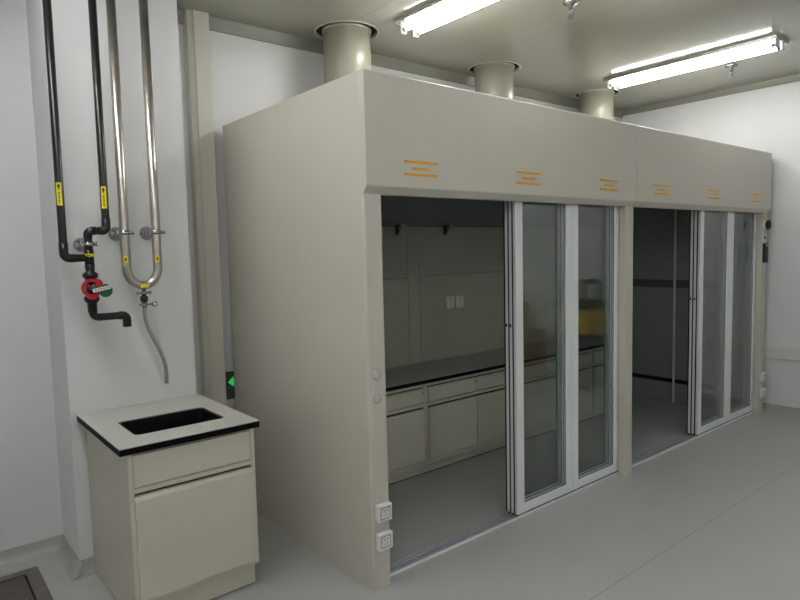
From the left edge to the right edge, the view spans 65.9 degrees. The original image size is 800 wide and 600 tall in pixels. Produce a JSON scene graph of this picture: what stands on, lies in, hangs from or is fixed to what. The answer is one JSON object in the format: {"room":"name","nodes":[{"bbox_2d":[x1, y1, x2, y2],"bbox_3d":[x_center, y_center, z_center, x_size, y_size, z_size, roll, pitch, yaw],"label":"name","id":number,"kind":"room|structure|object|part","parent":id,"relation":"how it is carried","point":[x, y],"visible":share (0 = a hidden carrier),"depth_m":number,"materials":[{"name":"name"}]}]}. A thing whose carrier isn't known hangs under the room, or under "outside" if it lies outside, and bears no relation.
{"room":"laboratory","nodes":[
{"label":"laboratory","id":0,"kind":"room"},
{"bbox_2d":[26,0,196,559],"bbox_3d":[-1.654,-0.180,3.624,0.692,3.300,0.425,-5,6,-39],"label":"wall pier","id":1,"kind":"object","parent":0,"point":[106,364],"visible":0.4,"depth_m":3.42,"materials":[{"name":"white paint"}]},
{"bbox_2d":[69,556,96,579],"bbox_3d":[-1.484,1.440,3.553,0.747,0.075,0.055,-5,6,-39],"label":"baseboard","id":2,"kind":"object","parent":1,"relation":"attached to","point":[88,564],"visible":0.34,"depth_m":3.37,"materials":[{"name":"grey plastic"}]},
{"bbox_2d":[42,0,131,326],"bbox_3d":[-1.599,-0.821,3.167,0.283,1.951,0.244,-2,5,-7],"label":"pipe","id":3,"kind":"object","parent":1,"relation":"attached to","point":[94,286],"visible":1,"depth_m":3.13,"materials":[{"name":"black metal"}]},
{"bbox_3d":[-1.570,-0.054,3.146,0.099,0.106,0.024,-5,6,-39],"label":"valve handle","id":4,"kind":"part","parent":3,"relation":"part of","materials":[{"name":"red plastic"}]},
{"bbox_3d":[-1.529,0.073,3.253,0.204,0.151,0.038,-5,6,-39],"label":"spout","id":5,"kind":"part","parent":3,"relation":"part of","materials":[{"name":"black plastic"}]},
{"bbox_2d":[106,0,168,383],"bbox_3d":[-1.448,-0.671,3.361,0.250,2.289,0.193,-5,6,-39],"label":"pipe","id":6,"kind":"object","parent":1,"relation":"attached to","point":[121,233],"visible":1,"depth_m":3.29,"materials":[{"name":"silver metal"}]},
{"bbox_2d":[136,289,157,307],"bbox_3d":[-1.381,-0.011,3.369,0.112,0.103,0.040,-5,6,-39],"label":"tap","id":7,"kind":"object","parent":6,"relation":"on","point":[144,304],"depth_m":3.35,"materials":[{"name":"silver metal"}]},
{"bbox_2d":[0,0,621,550],"bbox_3d":[-0.538,-0.309,4.878,8.430,3.300,0.100,-5,6,-39],"label":"wall","id":8,"kind":"structure","parent":0,"point":[249,76],"depth_m":3.55,"materials":[{"name":"white paint"}]},
{"bbox_2d":[0,534,62,568],"bbox_3d":[-2.813,1.515,3.012,2.107,0.075,0.055,-5,6,-39],"label":"baseboard","id":9,"kind":"structure","parent":8,"relation":"attached to","point":[30,551],"depth_m":3.57,"materials":[{"name":"grey plastic"}]},
{"bbox_2d":[56,534,82,580],"bbox_3d":[-1.886,1.454,3.497,0.055,0.075,0.480,-5,6,-39],"label":"baseboard","id":10,"kind":"structure","parent":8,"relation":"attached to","point":[66,554],"depth_m":3.50,"materials":[{"name":"grey plastic"}]},
{"bbox_2d":[183,10,226,405],"bbox_3d":[-1.291,-0.232,4.154,0.153,3.300,0.065,-5,6,-39],"label":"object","id":11,"kind":"structure","parent":8,"relation":"attached to","point":[196,23],"depth_m":4.10,"materials":[{"name":"grey metal"}]},
{"bbox_2d":[225,371,234,407],"bbox_3d":[-1.115,0.619,4.371,0.274,0.250,0.034,-5,6,-39],"label":"exit sign","id":12,"kind":"object","parent":8,"relation":"attached to","point":[230,391],"visible":0.24,"depth_m":4.30,"materials":[{"name":"grey plastic"}]},
{"bbox_2d":[177,8,622,117],"bbox_3d":[0.543,-2.005,5.584,5.431,0.085,0.026,-5,6,-39],"label":"trim","id":13,"kind":"structure","parent":8,"relation":"attached to","point":[216,24],"depth_m":5.00,"materials":[{"name":"grey"}]},
{"bbox_2d":[0,395,799,599],"bbox_3d":[1.708,1.550,2.342,8.430,0.100,7.040,-5,6,-39],"label":"floor","id":14,"kind":"structure","parent":0,"point":[715,515],"depth_m":3.74,"materials":[{"name":"grey plastic"}]},
{"bbox_2d":[0,566,52,599],"bbox_3d":[-2.069,1.524,3.079,0.538,0.010,0.542,-5,6,-39],"label":"floor hatch","id":15,"kind":"object","parent":14,"relation":"on","point":[27,584],"visible":1,"depth_m":3.24,"materials":[{"name":"metal"}]},
{"bbox_3d":[-2.069,1.525,3.079,0.388,0.007,0.392,-5,6,-39],"label":"lid","id":16,"kind":"part","parent":15,"relation":"part of","materials":[{"name":"metal"}]},
{"bbox_2d":[77,394,258,599],"bbox_3d":[-1.218,1.052,3.260,0.670,0.882,0.804,-5,6,-39],"label":"base cabinet","id":17,"kind":"object","parent":14,"relation":"on","point":[172,482],"visible":1,"depth_m":3.00,"materials":[{"name":"beige"}]},
{"bbox_2d":[77,394,258,456],"bbox_3d":[-1.225,0.742,3.235,0.670,0.260,0.804,-5,6,-39],"label":"countertop","id":18,"kind":"structure","parent":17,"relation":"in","point":[197,425],"depth_m":3.10,"materials":[{"name":"grey plastic"}]},
{"bbox_3d":[-0.984,0.753,2.954,0.567,0.148,0.020,-5,6,-39],"label":"drawer","id":19,"kind":"part","parent":17,"relation":"part of","materials":[{"name":"beige metal"}]},
{"bbox_3d":[-0.976,0.844,2.954,0.569,0.016,0.005,-5,6,-39],"label":"rail","id":20,"kind":"part","parent":17,"relation":"part of","materials":[{"name":"beige metal"}]},
{"bbox_3d":[-0.972,1.113,2.978,0.569,0.490,0.028,-5,6,-39],"label":"cabinet door","id":21,"kind":"part","parent":17,"relation":"part of","materials":[{"name":"beige metal"}]},
{"bbox_2d":[386,384,426,484],"bbox_3d":[-0.375,1.009,4.498,1.078,0.728,0.528,-5,6,-39],"label":"base cabinet","id":22,"kind":"object","parent":14,"relation":"on","point":[405,407],"visible":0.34,"depth_m":4.52,"materials":[{"name":"beige"}]},
{"bbox_3d":[-0.236,0.968,4.324,1.040,0.566,0.006,-5,6,-39],"label":"inside shadow panel","id":23,"kind":"part","parent":22,"relation":"part of","materials":[{"name":"beige"}]},
{"bbox_3d":[-0.021,0.732,4.447,0.513,0.108,0.022,-5,6,-39],"label":"drawer","id":24,"kind":"part","parent":22,"relation":"part of","materials":[{"name":"beige metal"}]},
{"bbox_3d":[-0.014,1.030,4.472,0.513,0.394,0.022,-5,6,-39],"label":"cabinet door","id":25,"kind":"part","parent":22,"relation":"part of","materials":[{"name":"beige metal"}]},
{"bbox_2d":[385,334,603,391],"bbox_3d":[0.650,0.537,5.308,3.890,0.032,0.541,-5,6,-39],"label":"countertop","id":26,"kind":"structure","parent":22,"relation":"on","point":[406,376],"depth_m":5.15,"materials":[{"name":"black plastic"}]},
{"bbox_2d":[421,367,504,473],"bbox_3d":[0.458,0.934,5.181,1.078,0.728,0.528,-5,6,-39],"label":"base cabinet","id":27,"kind":"object","parent":14,"relation":"on","point":[465,415],"visible":0.61,"depth_m":4.90,"materials":[{"name":"beige metal"}]},
{"bbox_3d":[0.410,0.693,4.801,0.513,0.108,0.022,-5,6,-39],"label":"drawer","id":28,"kind":"part","parent":27,"relation":"part of","materials":[{"name":"beige metal"}]},
{"bbox_3d":[0.417,0.991,4.825,0.513,0.394,0.022,-5,6,-39],"label":"cabinet door","id":29,"kind":"part","parent":27,"relation":"part of","materials":[{"name":"beige metal"}]},
{"bbox_3d":[0.597,0.892,5.007,1.040,0.566,0.006,-5,6,-39],"label":"inside shadow panel","id":30,"kind":"part","parent":27,"relation":"part of","materials":[{"name":"beige"}]},
{"bbox_3d":[0.812,0.656,5.130,0.513,0.108,0.022,-5,6,-39],"label":"drawer","id":31,"kind":"part","parent":27,"relation":"part of","materials":[{"name":"beige metal"}]},
{"bbox_3d":[0.819,0.954,5.155,0.513,0.394,0.022,-5,6,-39],"label":"cabinet door","id":32,"kind":"part","parent":27,"relation":"part of","materials":[{"name":"beige metal"}]},
{"bbox_2d":[222,68,771,590],"bbox_3d":[1.262,-0.014,5.173,4.940,2.580,1.623,-5,6,-39],"label":"fume hood","id":33,"kind":"object","parent":14,"relation":"on","point":[377,222],"visible":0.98,"depth_m":4.01,"materials":[{"name":"beige metal"}]},
{"bbox_3d":[-0.649,0.156,3.640,0.030,2.580,1.570,-5,6,-39],"label":"panel","id":34,"kind":"part","parent":33,"relation":"part of","materials":[{"name":"beige metal"}]},
{"bbox_2d":[314,20,378,83],"bbox_3d":[-0.380,-1.704,4.475,0.470,0.982,0.470,-5,6,-39],"label":"duct","id":35,"kind":"object","parent":33,"relation":"on","point":[346,43],"visible":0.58,"depth_m":4.32,"materials":[{"name":"beige metal"}]},
{"bbox_3d":[-0.118,0.477,3.114,0.076,2.000,0.053,-5,6,-39],"label":"post","id":36,"kind":"part","parent":33,"relation":"part of","materials":[{"name":"beige metal"}]},
{"bbox_2d":[375,501,391,523],"bbox_3d":[-0.082,1.075,3.126,0.090,0.090,0.030,-5,6,-39],"label":"power socket","id":37,"kind":"object","parent":33,"relation":"attached to","point":[383,509],"depth_m":3.11,"materials":[{"name":"white plastic"}]},
{"bbox_2d":[376,529,392,551],"bbox_3d":[-0.079,1.223,3.138,0.090,0.090,0.030,-5,6,-39],"label":"power socket","id":38,"kind":"object","parent":33,"relation":"attached to","point":[384,537],"depth_m":3.12,"materials":[{"name":"white plastic"}]},
{"bbox_3d":[0.002,-0.587,4.995,0.062,0.062,0.100,-5,6,-39],"label":"outlet knob","id":39,"kind":"part","parent":33,"relation":"part of","materials":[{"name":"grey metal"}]},
{"bbox_3d":[0.418,-0.625,5.336,0.062,0.062,0.100,-5,6,-39],"label":"outlet knob","id":40,"kind":"part","parent":33,"relation":"part of","materials":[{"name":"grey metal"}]},
{"bbox_2d":[446,296,453,308],"bbox_3d":[0.442,0.023,5.453,0.096,0.104,0.011,-5,6,-39],"label":"wall socket","id":41,"kind":"object","parent":33,"relation":"attached to","point":[449,299],"depth_m":5.45,"materials":[{"name":"white plastic"}]},
{"bbox_2d":[455,296,463,307],"bbox_3d":[0.533,0.015,5.527,0.096,0.104,0.011,-5,6,-39],"label":"wall socket","id":42,"kind":"object","parent":33,"relation":"attached to","point":[459,300],"depth_m":5.52,"materials":[{"name":"white plastic"}]},
{"bbox_2d":[468,61,520,99],"bbox_3d":[0.839,-1.814,5.474,0.470,0.982,0.470,-5,6,-39],"label":"duct","id":43,"kind":"object","parent":33,"relation":"on","point":[496,78],"visible":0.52,"depth_m":5.32,"materials":[{"name":"beige metal"}]},
{"bbox_3d":[0.763,-0.886,3.703,2.432,0.580,0.030,-5,6,-39],"label":"header panel","id":44,"kind":"part","parent":33,"relation":"part of","materials":[{"name":"beige metal"}]},
{"bbox_3d":[0.904,0.334,4.087,0.587,2.031,0.022,-5,6,-39],"label":"sliding door","id":45,"kind":"part","parent":33,"relation":"part of","materials":[{"name":"clear glass"}]},
{"bbox_3d":[0.924,0.336,4.062,0.587,2.031,0.022,-5,6,-39],"label":"sliding door","id":46,"kind":"part","parent":33,"relation":"part of","materials":[{"name":"clear glass"}]},
{"bbox_3d":[0.945,0.337,4.037,0.587,2.031,0.022,-5,6,-39],"label":"sliding door","id":47,"kind":"part","parent":33,"relation":"part of","materials":[{"name":"clear glass"}]},
{"bbox_3d":[1.357,0.293,4.459,0.587,2.031,0.022,-5,6,-39],"label":"sliding door","id":48,"kind":"part","parent":33,"relation":"part of","materials":[{"name":"clear glass"}]},
{"bbox_3d":[1.378,0.295,4.434,0.587,2.031,0.022,-5,6,-39],"label":"sliding door","id":49,"kind":"part","parent":33,"relation":"part of","materials":[{"name":"clear glass"}]},
{"bbox_3d":[1.399,0.296,4.409,0.587,2.031,0.022,-5,6,-39],"label":"sliding door","id":50,"kind":"part","parent":33,"relation":"part of","materials":[{"name":"clear glass"}]},
{"bbox_2d":[573,88,619,119],"bbox_3d":[2.062,-1.924,6.477,0.470,0.982,0.470,-5,6,-39],"label":"duct","id":51,"kind":"object","parent":33,"relation":"on","point":[593,102],"visible":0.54,"depth_m":6.32,"materials":[{"name":"metal"}]},
{"bbox_3d":[1.677,0.315,4.585,0.107,2.000,0.053,-5,6,-39],"label":"post","id":52,"kind":"part","parent":33,"relation":"part of","materials":[{"name":"beige metal"}]},
{"bbox_3d":[2.666,-1.058,5.263,2.495,0.580,0.030,-5,6,-39],"label":"header panel","id":53,"kind":"part","parent":33,"relation":"part of","materials":[{"name":"beige metal"}]},
{"bbox_3d":[2.802,0.163,5.643,0.606,2.031,0.022,-5,6,-39],"label":"sliding door","id":54,"kind":"part","parent":33,"relation":"part of","materials":[{"name":"clear glass"}]},
{"bbox_3d":[2.823,0.164,5.618,0.606,2.031,0.022,-5,6,-39],"label":"sliding door","id":55,"kind":"part","parent":33,"relation":"part of","materials":[{"name":"clear glass"}]},
{"bbox_3d":[2.843,0.166,5.593,0.606,2.031,0.022,-5,6,-39],"label":"sliding door","id":56,"kind":"part","parent":33,"relation":"part of","materials":[{"name":"clear glass"}]},
{"bbox_3d":[3.270,0.120,6.027,0.606,2.031,0.022,-5,6,-39],"label":"sliding door","id":57,"kind":"part","parent":33,"relation":"part of","materials":[{"name":"clear glass"}]},
{"bbox_3d":[3.291,0.122,6.002,0.606,2.031,0.022,-5,6,-39],"label":"sliding door","id":58,"kind":"part","parent":33,"relation":"part of","materials":[{"name":"clear glass"}]},
{"bbox_3d":[3.312,0.123,5.977,0.606,2.031,0.022,-5,6,-39],"label":"sliding door","id":59,"kind":"part","parent":33,"relation":"part of","materials":[{"name":"clear glass"}]},
{"bbox_3d":[3.580,0.143,6.146,0.074,2.000,0.053,-5,6,-39],"label":"post","id":60,"kind":"part","parent":33,"relation":"part of","materials":[{"name":"beige metal"}]},
{"bbox_2d":[760,388,765,397],"bbox_3d":[3.650,0.932,6.198,0.090,0.090,0.030,-5,6,-39],"label":"power socket","id":61,"kind":"object","parent":33,"relation":"attached to","point":[762,390],"depth_m":6.18,"materials":[{"name":"white plastic"}]},
{"bbox_2d":[760,372,766,381],"bbox_3d":[3.646,0.768,6.185,0.090,0.090,0.030,-5,6,-39],"label":"power socket","id":62,"kind":"object","parent":33,"relation":"attached to","point":[763,375],"depth_m":6.16,"materials":[{"name":"white plastic"}]},
{"bbox_3d":[3.131,-0.186,6.740,0.030,2.580,1.570,-5,6,-39],"label":"panel","id":63,"kind":"part","parent":33,"relation":"part of","materials":[{"name":"beige metal"}]},
{"bbox_2d":[765,220,769,228],"bbox_3d":[3.603,-0.737,6.035,0.092,0.092,0.028,-5,6,-39],"label":"switch","id":64,"kind":"object","parent":33,"relation":"attached to","point":[767,222],"depth_m":6.02,"materials":[{"name":"black plastic"}]},
{"bbox_2d":[524,349,590,439],"bbox_3d":[1.291,0.858,5.864,1.078,0.728,0.528,-5,6,-39],"label":"base cabinet","id":65,"kind":"object","parent":14,"relation":"on","point":[539,375],"visible":0.41,"depth_m":5.56,"materials":[{"name":"beige metal"}]},
{"bbox_3d":[1.243,0.618,5.484,0.513,0.108,0.022,-5,6,-39],"label":"drawer","id":66,"kind":"part","parent":65,"relation":"part of","materials":[{"name":"beige metal"}]},
{"bbox_3d":[1.250,0.915,5.508,0.513,0.394,0.022,-5,6,-39],"label":"cabinet door","id":67,"kind":"part","parent":65,"relation":"part of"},
{"bbox_3d":[1.431,0.817,5.690,1.040,0.566,0.006,-5,6,-39],"label":"inside shadow panel","id":68,"kind":"part","parent":65,"relation":"part of","materials":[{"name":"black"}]},
{"bbox_3d":[1.645,0.581,5.814,0.513,0.108,0.022,-5,6,-39],"label":"drawer","id":69,"kind":"part","parent":65,"relation":"part of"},
{"bbox_3d":[1.652,0.879,5.838,0.513,0.394,0.022,-5,6,-39],"label":"cabinet door","id":70,"kind":"part","parent":65,"relation":"part of","materials":[{"name":"beige metal"}]},
{"bbox_2d":[585,347,603,419],"bbox_3d":[1.917,0.802,6.377,0.540,0.728,0.528,-5,6,-39],"label":"base cabinet","id":71,"kind":"object","parent":14,"relation":"on","point":[597,354],"visible":0.18,"depth_m":6.07,"materials":[{"name":"beige"}]},
{"bbox_3d":[2.070,0.543,6.162,0.496,0.108,0.022,-5,6,-39],"label":"drawer","id":72,"kind":"part","parent":71,"relation":"part of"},
{"bbox_3d":[2.077,0.841,6.186,0.496,0.394,0.022,-5,6,-39],"label":"cabinet door","id":73,"kind":"part","parent":71,"relation":"part of","materials":[{"name":"beige metal"}]},
{"bbox_2d":[393,0,484,29],"bbox_3d":[0.527,-1.882,3.745,0.266,0.030,1.490,-5,6,-39],"label":"tube","id":74,"kind":"object","parent":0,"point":[435,6],"depth_m":4.05,"materials":[{"name":"white glass"}]},
{"bbox_2d":[177,0,799,109],"bbox_3d":[1.628,-1.828,2.068,8.430,0.080,7.040,-5,6,-39],"label":"ceiling","id":75,"kind":"structure","parent":0,"point":[558,55],"depth_m":4.62,"materials":[{"name":"white paint"}]},
{"bbox_2d":[393,0,497,37],"bbox_3d":[0.527,-1.855,3.747,0.266,0.084,1.490,-5,6,-39],"label":"lamp","id":76,"kind":"object","parent":75,"relation":"attached to","point":[431,15],"visible":1,"depth_m":4.04,"materials":[{"name":"silver metal"}]},
{"bbox_2d":[563,0,578,18],"bbox_3d":[1.109,-1.881,3.999,0.104,0.101,0.104,-5,6,-39],"label":"sprinkler","id":77,"kind":"object","parent":75,"relation":"attached to","point":[570,3],"visible":1,"depth_m":3.98,"materials":[{"name":"silver metal"}]},
{"bbox_2d":[603,34,788,89],"bbox_3d":[2.502,-2.034,5.367,0.266,0.084,1.490,-5,6,-39],"label":"lamp","id":78,"kind":"object","parent":75,"relation":"attached to","point":[776,42],"visible":1,"depth_m":5.22,"materials":[{"name":"white plastic"}]},
{"bbox_2d":[725,64,737,77],"bbox_3d":[2.969,-2.049,5.523,0.104,0.101,0.104,-5,6,-39],"label":"sprinkler","id":79,"kind":"object","parent":75,"relation":"attached to","point":[731,67],"visible":1,"depth_m":5.51,"materials":[{"name":"silver metal"}]},
{"bbox_2d":[622,81,799,407],"bbox_3d":[4.881,-0.434,4.839,0.100,3.300,6.840,-5,6,-39],"label":"wall","id":80,"kind":"structure","parent":0,"point":[767,119],"depth_m":6.14,"materials":[{"name":"white paint"}]},
{"bbox_2d":[623,74,799,115],"bbox_3d":[4.794,-2.044,4.668,0.026,0.060,6.840,-5,6,-39],"label":"trim","id":81,"kind":"structure","parent":80,"relation":"attached to","point":[794,78],"depth_m":6.45,"materials":[{"name":"grey"}]},
{"bbox_2d":[762,402,799,416],"bbox_3d":[4.859,1.178,4.921,0.055,0.075,6.840,-5,6,-39],"label":"baseboard","id":82,"kind":"structure","parent":80,"relation":"attached to","point":[785,410],"depth_m":6.18,"materials":[{"name":"grey plastic"}]},
{"bbox_2d":[764,345,799,360],"bbox_3d":[4.857,0.610,4.884,0.025,0.123,6.840,-5,6,-39],"label":"trim","id":83,"kind":"structure","parent":80,"relation":"attached to","point":[793,354],"depth_m":6.14,"materials":[{"name":"white"}]}
]}

